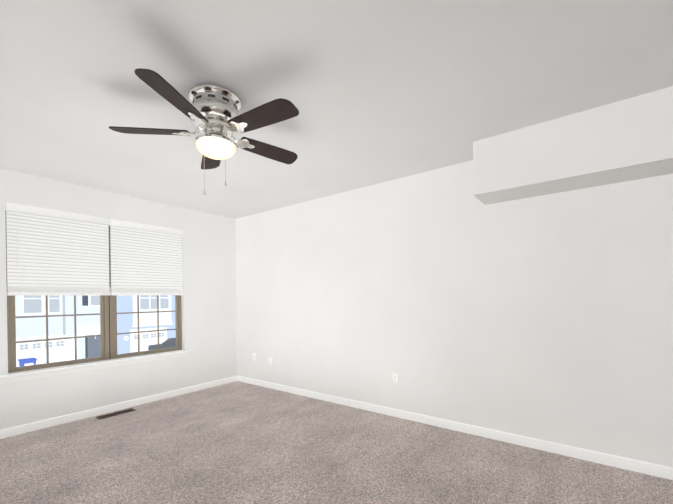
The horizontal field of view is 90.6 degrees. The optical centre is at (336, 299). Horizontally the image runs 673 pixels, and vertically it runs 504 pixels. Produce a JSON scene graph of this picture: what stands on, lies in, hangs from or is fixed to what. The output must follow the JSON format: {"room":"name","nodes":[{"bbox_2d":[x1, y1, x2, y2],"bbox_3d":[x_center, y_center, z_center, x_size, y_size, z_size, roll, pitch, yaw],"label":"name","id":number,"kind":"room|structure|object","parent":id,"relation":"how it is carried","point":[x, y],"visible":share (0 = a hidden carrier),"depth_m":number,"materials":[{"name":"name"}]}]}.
{"room":"empty bedroom","nodes":[
{"label":"empty bedroom","id":0,"kind":"room"},
{"bbox_2d":[0,168,237,429],"bbox_3d":[-2.737,0.027,3.547,0.180,2.440,4.140,0,0,37],"label":"wall","id":1,"kind":"structure","parent":0,"point":[209,311],"depth_m":4.00,"materials":[{"name":"paint"}]},
{"bbox_2d":[5,211,181,372],"bbox_3d":[-2.593,-0.111,3.768,0.086,1.570,1.670,0,0,37],"label":"window","id":2,"kind":"structure","parent":1,"relation":"in","point":[109,334],"depth_m":3.70,"materials":[{"name":"brown"}]},
{"bbox_2d":[5,202,109,295],"bbox_3d":[-2.777,-0.466,3.380,0.076,0.856,0.828,0,0,37],"label":"window blind","id":3,"kind":"object","parent":2,"relation":"attached to","point":[64,252],"visible":0.96,"depth_m":3.33,"materials":[{"name":"white plastic"}]},
{"bbox_2d":[110,219,182,295],"bbox_3d":[-2.274,-0.475,4.045,0.076,0.856,0.828,0,0,37],"label":"window blind","id":4,"kind":"object","parent":2,"relation":"attached to","point":[145,257],"visible":0.92,"depth_m":4.00,"materials":[{"name":"white plastic"}]},
{"bbox_2d":[0,349,192,384],"bbox_3d":[-2.504,0.717,3.713,0.113,0.086,1.840,0,0,37],"label":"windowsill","id":5,"kind":"structure","parent":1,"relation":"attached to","point":[15,377],"depth_m":3.50,"materials":[{"name":"white wood"}]},
{"bbox_2d":[0,376,235,438],"bbox_3d":[-2.646,1.208,3.495,0.013,0.078,3.780,0,0,37],"label":"baseboard","id":6,"kind":"structure","parent":1,"relation":"attached to","point":[38,425],"depth_m":3.63,"materials":[{"name":"white wood"}]},
{"bbox_2d":[0,381,672,503],"bbox_3d":[-0.549,1.304,1.909,5.630,0.150,4.140,0,0,37],"label":"floor","id":7,"kind":"structure","parent":0,"point":[237,442],"depth_m":2.50,"materials":[{"name":"carpet"}]},
{"bbox_2d":[96,408,135,419],"bbox_3d":[-2.393,1.238,3.617,0.115,0.010,0.350,0,0,37],"label":"air vent register","id":8,"kind":"object","parent":7,"relation":"on","point":[115,413],"visible":1,"depth_m":3.62,"materials":[{"name":"brown metal"}]},
{"bbox_2d":[0,0,672,218],"bbox_3d":[-0.580,-1.285,1.896,5.630,0.150,4.140,0,0,37],"label":"ceiling","id":9,"kind":"structure","parent":0,"point":[374,92],"depth_m":1.84,"materials":[{"name":"paint"}]},
{"bbox_2d":[109,68,298,194],"bbox_3d":[-0.695,-0.911,2.017,1.116,0.598,1.118,0,0,37],"label":"ceiling fan","id":10,"kind":"object","parent":9,"relation":"attached to","point":[215,116],"visible":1,"depth_m":1.91,"materials":[{"name":"brown wood"}]},
{"bbox_2d":[236,160,672,467],"bbox_3d":[0.711,-0.013,3.439,5.450,2.440,0.150,0,0,37],"label":"wall","id":11,"kind":"structure","parent":0,"point":[445,293],"depth_m":2.95,"materials":[{"name":"paint"}]},
{"bbox_2d":[392,373,398,384],"bbox_3d":[0.606,0.818,3.432,0.075,0.119,0.008,0,0,37],"label":"electrical outlet","id":12,"kind":"object","parent":11,"relation":"attached to","point":[395,378],"visible":1,"depth_m":3.43,"materials":[{"name":"white plastic"}]},
{"bbox_2d":[236,376,672,479],"bbox_3d":[0.616,1.169,3.425,5.300,0.078,0.013,0,0,37],"label":"baseboard","id":13,"kind":"structure","parent":11,"relation":"attached to","point":[661,471],"depth_m":2.85,"materials":[{"name":"white"}]},
{"bbox_2d":[473,86,672,204],"bbox_3d":[1.663,-1.032,2.384,1.215,0.415,0.360,0,0,37],"label":"soffit","id":14,"kind":"structure","parent":0,"point":[629,139],"depth_m":2.22,"materials":[{"name":"paint"}]},
{"label":"outside","id":15,"kind":"structure","parent":0,"visible":0},
{"bbox_3d":[-7.447,4.343,15.852,21.399,0.199,50.000,0,0,37],"label":"street","id":16,"kind":"object","parent":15,"visible":0},
{"bbox_2d":[18,358,36,366],"bbox_3d":[-17.354,3.846,18.702,0.730,1.000,0.701,0,0,37],"label":"bin","id":17,"kind":"object","parent":16,"relation":"on","point":[32,361],"depth_m":18.53,"materials":[{"name":"blue plastic"}]},
{"bbox_2d":[15,288,175,366],"bbox_3d":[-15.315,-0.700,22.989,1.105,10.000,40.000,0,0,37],"label":"townhouses","id":18,"kind":"structure","parent":16,"relation":"on","point":[125,303],"depth_m":21.54,"materials":[{"name":"white"}]},
{"bbox_2d":[148,338,175,349],"bbox_3d":[-11.681,3.584,25.504,1.810,1.320,4.500,0,0,37],"label":"car","id":19,"kind":"object","parent":16,"relation":"on","point":[169,342],"depth_m":24.10,"materials":[{"name":"grey metal"}]}
]}

